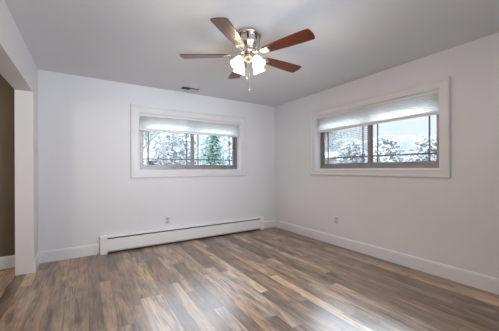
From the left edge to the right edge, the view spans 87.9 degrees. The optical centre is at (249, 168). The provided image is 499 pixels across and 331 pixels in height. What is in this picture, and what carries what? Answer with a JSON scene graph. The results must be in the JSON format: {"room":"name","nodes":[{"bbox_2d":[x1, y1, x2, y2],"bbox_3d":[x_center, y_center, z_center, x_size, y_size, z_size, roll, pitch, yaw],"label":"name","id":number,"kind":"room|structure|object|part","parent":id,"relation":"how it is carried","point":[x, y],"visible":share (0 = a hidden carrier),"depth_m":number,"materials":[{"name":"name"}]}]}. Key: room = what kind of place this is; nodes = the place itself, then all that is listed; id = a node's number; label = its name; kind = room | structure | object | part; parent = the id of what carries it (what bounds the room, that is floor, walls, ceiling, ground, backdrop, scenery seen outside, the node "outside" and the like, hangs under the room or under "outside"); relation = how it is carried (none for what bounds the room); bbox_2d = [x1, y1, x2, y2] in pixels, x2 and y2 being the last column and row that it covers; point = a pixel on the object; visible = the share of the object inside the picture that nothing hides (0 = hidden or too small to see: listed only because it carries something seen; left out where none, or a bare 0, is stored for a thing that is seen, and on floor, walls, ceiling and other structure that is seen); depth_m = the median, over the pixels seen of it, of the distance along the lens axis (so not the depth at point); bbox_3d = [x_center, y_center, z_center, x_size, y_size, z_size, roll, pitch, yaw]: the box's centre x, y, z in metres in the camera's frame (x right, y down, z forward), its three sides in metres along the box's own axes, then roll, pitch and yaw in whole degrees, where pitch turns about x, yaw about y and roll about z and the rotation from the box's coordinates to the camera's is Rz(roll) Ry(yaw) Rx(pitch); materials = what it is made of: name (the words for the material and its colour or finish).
{"room":"empty bedroom","nodes":[
{"label":"empty bedroom","id":0,"kind":"room"},
{"bbox_2d":[0,0,37,275],"bbox_3d":[-1.552,-0.038,1.352,0.160,2.440,4.400,0,0,-32],"label":"wall","id":1,"kind":"structure","parent":0,"point":[18,68],"depth_m":2.90,"materials":[{"name":"paint"}]},
{"bbox_2d":[34,252,39,271],"bbox_3d":[-2.557,1.113,3.113,0.015,0.145,0.345,0,0,-32],"label":"baseboard","id":2,"kind":"structure","parent":1,"relation":"attached to","point":[37,258],"depth_m":3.07,"materials":[{"name":"paint"}]},
{"bbox_2d":[0,69,274,256],"bbox_3d":[-2.500,-0.034,3.450,7.360,2.440,0.160,0,0,-32],"label":"wall","id":3,"kind":"structure","parent":0,"point":[87,191],"depth_m":3.66,"materials":[{"name":"paint"}]},
{"bbox_2d":[0,255,14,269],"bbox_3d":[-4.173,1.119,2.287,3.280,0.145,0.015,0,0,-32],"label":"baseboard","id":4,"kind":"structure","parent":3,"relation":"attached to","point":[6,262],"depth_m":3.09,"materials":[{"name":"paint"}]},
{"bbox_2d":[39,243,99,262],"bbox_3d":[-2.369,1.113,3.426,0.668,0.145,0.015,0,0,-32],"label":"baseboard","id":5,"kind":"structure","parent":3,"relation":"attached to","point":[94,249],"depth_m":3.41,"materials":[{"name":"paint"}]},
{"bbox_2d":[165,216,169,223],"bbox_3d":[-1.300,0.815,4.106,0.072,0.116,0.010,0,0,-32],"label":"wall outlet","id":6,"kind":"object","parent":3,"relation":"attached to","point":[167,219],"visible":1,"depth_m":4.10,"materials":[{"name":"grey plastic"}]},
{"bbox_2d":[100,216,263,254],"bbox_3d":[-0.907,1.054,4.316,2.750,0.250,0.074,0,0,-32],"label":"baseboard heater","id":7,"kind":"object","parent":3,"relation":"attached to","point":[109,243],"visible":1,"depth_m":4.11,"materials":[{"name":"metal"}]},
{"bbox_3d":[-0.919,1.050,4.347,2.587,0.220,0.008,0,0,-32],"label":"panel","id":8,"kind":"part","parent":7,"relation":"part of","materials":[{"name":"metal"}]},
{"bbox_2d":[107,217,259,237],"bbox_3d":[-0.901,0.949,4.317,2.587,0.019,0.062,0,0,-32],"label":"hood","id":9,"kind":"object","parent":7,"relation":"attached to","point":[135,234],"depth_m":4.18,"materials":[{"name":"metal"}]},
{"bbox_2d":[130,104,245,177],"bbox_3d":[-0.950,-0.418,4.409,1.992,1.099,0.188,0,0,-32],"label":"window","id":10,"kind":"structure","parent":3,"relation":"in","point":[238,167],"depth_m":4.29,"materials":[{"name":"paint"}]},
{"bbox_3d":[-1.336,-0.416,4.246,0.851,0.785,0.016,0,0,-32],"label":"sash","id":11,"kind":"part","parent":10,"relation":"part of","materials":[{"name":"brown metal"}]},
{"bbox_2d":[144,131,190,164],"bbox_3d":[-1.333,-0.416,4.242,0.759,0.729,0.004,0,0,-32],"label":"grille","id":12,"kind":"object","parent":10,"relation":"attached to","point":[148,158],"depth_m":4.32,"materials":[{"name":"grey"}]},
{"bbox_3d":[-0.988,-0.418,4.470,1.748,0.855,0.044,0,0,-32],"label":"frame","id":13,"kind":"part","parent":10,"relation":"part of","materials":[{"name":"brown metal"}]},
{"bbox_2d":[139,113,238,136],"bbox_3d":[-0.937,-0.718,4.387,1.744,0.255,0.044,0,0,-32],"label":"cellular shade","id":14,"kind":"object","parent":10,"relation":"attached to","point":[147,122],"visible":0.89,"depth_m":4.30,"materials":[{"name":"white fabric"}]},
{"bbox_3d":[-0.937,-0.829,4.387,1.744,0.033,0.044,0,0,-32],"label":"head rail","id":15,"kind":"part","parent":14,"relation":"part of","materials":[{"name":"white"}]},
{"bbox_3d":[-0.937,-0.609,4.387,1.744,0.037,0.044,0,0,-32],"label":"rail","id":16,"kind":"part","parent":14,"relation":"part of","materials":[{"name":"white"}]},
{"bbox_2d":[194,135,232,164],"bbox_3d":[-0.643,-0.419,4.699,0.759,0.729,0.004,0,0,-32],"label":"grille","id":17,"kind":"object","parent":10,"relation":"attached to","point":[197,159],"depth_m":4.74,"materials":[{"name":"grey metal"}]},
{"bbox_3d":[-0.646,-0.419,4.703,0.851,0.785,0.016,0,0,-32],"label":"sash","id":18,"kind":"part","parent":10,"relation":"part of","materials":[{"name":"brown metal"}]},
{"bbox_2d":[264,220,274,228],"bbox_3d":[0.384,1.102,5.166,0.338,0.145,0.015,0,0,-32],"label":"baseboard","id":19,"kind":"structure","parent":3,"relation":"attached to","point":[270,223],"depth_m":5.17,"materials":[{"name":"paint"}]},
{"bbox_2d":[0,227,498,330],"bbox_3d":[-1.345,1.221,1.480,7.600,0.080,4.800,0,0,-32],"label":"floor","id":20,"kind":"structure","parent":0,"point":[273,278],"depth_m":2.48,"materials":[{"name":"laminate"}]},
{"bbox_2d":[4,0,498,106],"bbox_3d":[-1.354,-1.309,1.480,7.600,0.100,4.800,0,0,-32],"label":"ceiling","id":21,"kind":"structure","parent":0,"point":[136,42],"depth_m":2.47,"materials":[{"name":"paint"}]},
{"bbox_2d":[180,86,199,90],"bbox_3d":[-0.933,-1.258,4.071,0.286,0.020,0.126,0,0,-32],"label":"ceiling vent","id":22,"kind":"object","parent":21,"relation":"in","point":[186,88],"visible":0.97,"depth_m":4.06,"materials":[{"name":"grey metal"}]},
{"bbox_2d":[180,17,314,91],"bbox_3d":[0.024,-0.988,2.438,1.196,0.552,1.234,0,0,-32],"label":"ceiling fan","id":23,"kind":"object","parent":21,"relation":"hanging from","point":[247,39],"visible":1,"depth_m":2.32,"materials":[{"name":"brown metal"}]},
{"bbox_3d":[-0.408,-1.057,2.423,0.480,0.006,0.141,0,8,2],"label":"blade","id":24,"kind":"part","parent":23,"relation":"part of","materials":[{"name":"brown wood"}]},
{"bbox_3d":[-0.144,-1.058,2.035,0.141,0.006,0.480,9,3,19],"label":"blade","id":25,"kind":"part","parent":23,"relation":"part of","materials":[{"name":"brown wood"}]},
{"bbox_3d":[-0.111,-0.962,2.321,0.118,0.119,0.121,0,0,-32],"label":"lamp shade","id":26,"kind":"part","parent":23,"relation":"part of","materials":[{"name":"white glass"}]},
{"bbox_3d":[-0.121,-1.058,2.795,0.141,0.006,0.480,-9,2,-16],"label":"blade","id":27,"kind":"part","parent":23,"relation":"part of","materials":[{"name":"brown wood"}]},
{"bbox_3d":[-0.099,-0.962,2.513,0.121,0.119,0.118,0,0,-32],"label":"lamp shade","id":28,"kind":"part","parent":23,"relation":"part of","materials":[{"name":"white glass"}]},
{"bbox_3d":[-0.010,-1.244,2.411,0.246,0.040,0.246,0,0,-32],"label":"mounting plate","id":29,"kind":"part","parent":23,"relation":"part of","materials":[{"name":"silver metal"}]},
{"bbox_3d":[0.082,-0.962,2.309,0.121,0.119,0.118,0,0,-32],"label":"lamp shade","id":30,"kind":"part","parent":23,"relation":"part of","materials":[{"name":"white glass"}]},
{"bbox_3d":[0.093,-0.962,2.502,0.118,0.119,0.121,0,0,-32],"label":"lamp shade","id":31,"kind":"part","parent":23,"relation":"part of","materials":[{"name":"white glass"}]},
{"bbox_3d":[0.321,-1.060,2.636,0.480,0.006,0.141,0,-8,-34],"label":"blade","id":32,"kind":"part","parent":23,"relation":"part of","materials":[{"name":"brown wood"}]},
{"bbox_3d":[0.307,-1.060,2.167,0.480,0.006,0.141,0,-9,38],"label":"blade","id":33,"kind":"part","parent":23,"relation":"part of","materials":[{"name":"brown wood"}]},
{"bbox_2d":[275,32,498,278],"bbox_3d":[1.761,-0.051,3.446,0.160,2.440,4.400,0,0,-32],"label":"wall","id":34,"kind":"structure","parent":0,"point":[453,221],"depth_m":2.96,"materials":[{"name":"paint"}]},
{"bbox_2d":[334,216,337,223],"bbox_3d":[1.332,0.786,3.971,0.010,0.116,0.072,0,0,-32],"label":"wall outlet","id":35,"kind":"object","parent":34,"relation":"attached to","point":[335,217],"visible":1,"depth_m":3.98,"materials":[{"name":"grey plastic"}]},
{"bbox_2d":[310,76,450,177],"bbox_3d":[1.638,-0.439,3.605,0.188,1.069,1.998,0,0,-32],"label":"window","id":36,"kind":"structure","parent":34,"relation":"in","point":[441,168],"depth_m":3.29,"materials":[{"name":"paint"}]},
{"bbox_2d":[325,126,367,163],"bbox_3d":[1.465,-0.438,3.996,0.004,0.733,0.779,0,0,-32],"label":"grille","id":37,"kind":"object","parent":36,"relation":"attached to","point":[362,156],"depth_m":3.73,"materials":[{"name":"grey metal"}]},
{"bbox_3d":[1.470,-0.438,3.999,0.016,0.789,0.871,0,0,-32],"label":"sash","id":38,"kind":"part","parent":36,"relation":"part of","materials":[{"name":"brown metal"}]},
{"bbox_2d":[316,90,438,132],"bbox_3d":[1.615,-0.736,3.591,0.044,0.265,1.784,0,0,-32],"label":"cellular shade","id":39,"kind":"object","parent":36,"relation":"attached to","point":[423,104],"visible":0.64,"depth_m":3.35,"materials":[{"name":"white fabric"}]},
{"bbox_3d":[1.615,-0.852,3.591,0.044,0.033,1.784,0,0,-32],"label":"head rail","id":40,"kind":"part","parent":39,"relation":"part of","materials":[{"name":"white"}]},
{"bbox_3d":[1.616,-0.622,3.591,0.044,0.037,1.784,0,0,-32],"label":"rail","id":41,"kind":"part","parent":39,"relation":"part of","materials":[{"name":"white"}]},
{"bbox_3d":[1.699,-0.439,3.643,0.044,0.859,1.788,0,0,-32],"label":"frame","id":42,"kind":"part","parent":36,"relation":"part of","materials":[{"name":"brown metal"}]},
{"bbox_3d":[1.937,-0.440,3.292,0.016,0.789,0.871,0,0,-32],"label":"sash","id":43,"kind":"part","parent":36,"relation":"part of","materials":[{"name":"brown metal"}]},
{"bbox_2d":[373,116,436,161],"bbox_3d":[1.933,-0.440,3.290,0.004,0.733,0.779,0,0,-32],"label":"grille","id":44,"kind":"object","parent":36,"relation":"attached to","point":[429,153],"depth_m":3.08,"materials":[{"name":"grey metal"}]},
{"bbox_2d":[275,220,498,294],"bbox_3d":[1.692,1.097,3.399,0.015,0.145,4.400,0,0,-32],"label":"baseboard","id":45,"kind":"structure","parent":34,"relation":"attached to","point":[480,281],"depth_m":3.08,"materials":[{"name":"paint"}]},
{"label":"outside","id":46,"kind":"structure","parent":0,"visible":0},
{"bbox_3d":[3.635,1.312,19.059,100.000,0.100,100.000,0,0,-32],"label":"lawn","id":47,"kind":"structure","parent":46,"visible":0},
{"bbox_2d":[144,152,173,164],"bbox_3d":[-11.938,-0.178,24.599,8.700,3.000,6.700,0,0,-32],"label":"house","id":48,"kind":"structure","parent":47,"relation":"on","point":[151,155],"depth_m":24.02,"materials":[{"name":"white"}]},
{"bbox_2d":[144,131,184,164],"bbox_3d":[-4.129,-1.675,10.382,7.181,6.051,4.030,0,0,-16],"label":"bare tree","id":49,"kind":"object","parent":47,"relation":"on","point":[144,131],"visible":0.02,"depth_m":9.87,"materials":[{"name":"white plant"}]},
{"bbox_2d":[144,132,188,164],"bbox_3d":[-5.437,-1.566,16.234,4.626,5.837,5.906,0,0,-32],"label":"bare tree","id":50,"kind":"object","parent":47,"relation":"on","point":[175,137],"visible":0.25,"depth_m":16.77,"materials":[{"name":"white plant"}]},
{"bbox_2d":[152,132,198,164],"bbox_3d":[-6.053,-1.456,21.204,3.785,5.713,3.847,0,0,-32],"label":"shrub","id":51,"kind":"object","parent":47,"relation":"on","point":[180,148],"visible":0.35,"depth_m":20.60,"materials":[{"name":"white plant"}]},
{"bbox_2d":[195,155,209,169],"bbox_3d":[-2.046,0.346,11.068,0.793,1.882,0.766,0,0,-32],"label":"shrub","id":52,"kind":"object","parent":47,"relation":"on","point":[200,157],"visible":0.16,"depth_m":11.08,"materials":[{"name":"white plant"}]},
{"bbox_2d":[201,135,228,169],"bbox_3d":[-1.633,-0.516,12.107,1.714,3.801,1.717,0,0,-32],"label":"conifer tree","id":53,"kind":"object","parent":47,"relation":"on","point":[213,152],"visible":0.4,"depth_m":11.93,"materials":[{"name":"green plant"}]},
{"bbox_2d":[199,135,231,164],"bbox_3d":[-2.537,-1.370,22.834,3.894,5.574,3.712,0,0,-32],"label":"shrub","id":54,"kind":"object","parent":47,"relation":"on","point":[207,136],"visible":0.09,"depth_m":22.19,"materials":[{"name":"white plant"}]},
{"bbox_2d":[218,136,231,164],"bbox_3d":[-1.617,-0.369,14.843,1.610,3.345,1.667,0,0,-32],"label":"shrub","id":55,"kind":"object","parent":47,"relation":"on","point":[226,154],"visible":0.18,"depth_m":14.70,"materials":[{"name":"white plant"}]},
{"bbox_2d":[325,151,355,163],"bbox_3d":[8.873,-0.358,30.416,5.700,3.200,6.200,0,0,-32],"label":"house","id":56,"kind":"structure","parent":47,"relation":"on","point":[331,154],"depth_m":27.41,"materials":[{"name":"white"}]},
{"bbox_2d":[325,129,357,156],"bbox_3d":[2.746,-1.342,11.086,3.948,5.324,6.166,0,0,-35],"label":"bare tree","id":57,"kind":"object","parent":47,"relation":"on","point":[331,132],"visible":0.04,"depth_m":11.12,"materials":[{"name":"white plant"}]},
{"bbox_2d":[334,141,366,162],"bbox_3d":[9.641,-0.668,24.524,3.178,4.078,3.133,0,0,-10],"label":"shrub","id":58,"kind":"object","parent":47,"relation":"on","point":[358,151],"visible":0.4,"depth_m":24.10,"materials":[{"name":"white plant"}]},
{"bbox_2d":[373,145,391,161],"bbox_3d":[5.057,0.183,10.026,0.968,2.226,0.956,0,0,4],"label":"shrub","id":59,"kind":"object","parent":47,"relation":"on","point":[379,147],"visible":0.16,"depth_m":10.02,"materials":[{"name":"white plant"}]},
{"bbox_2d":[364,134,404,162],"bbox_3d":[11.430,-0.829,21.702,3.177,4.328,3.290,0,0,-32],"label":"shrub","id":60,"kind":"object","parent":47,"relation":"on","point":[388,141],"visible":0.48,"depth_m":21.10,"materials":[{"name":"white plant"}]},
{"bbox_2d":[404,134,436,161],"bbox_3d":[13.121,-0.644,18.981,3.208,3.933,3.233,0,0,-32],"label":"shrub","id":61,"kind":"object","parent":47,"relation":"on","point":[423,142],"visible":0.34,"depth_m":18.76,"materials":[{"name":"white plant"}]},
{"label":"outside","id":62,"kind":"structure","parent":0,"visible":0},
{"bbox_2d":[144,145,231,164],"bbox_3d":[-38.058,-2.843,51.256,105.234,8.571,16.000,0,0,-36],"label":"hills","id":63,"kind":"structure","parent":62,"point":[145,148],"depth_m":65.04,"materials":[{"name":"white snow"}]},
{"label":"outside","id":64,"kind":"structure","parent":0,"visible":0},
{"bbox_2d":[325,135,433,162],"bbox_3d":[47.902,-4.237,48.105,18.000,10.698,80.400,0,0,-38],"label":"hills","id":65,"kind":"structure","parent":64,"point":[406,140],"depth_m":64.39,"materials":[{"name":"white snow"}]}
]}

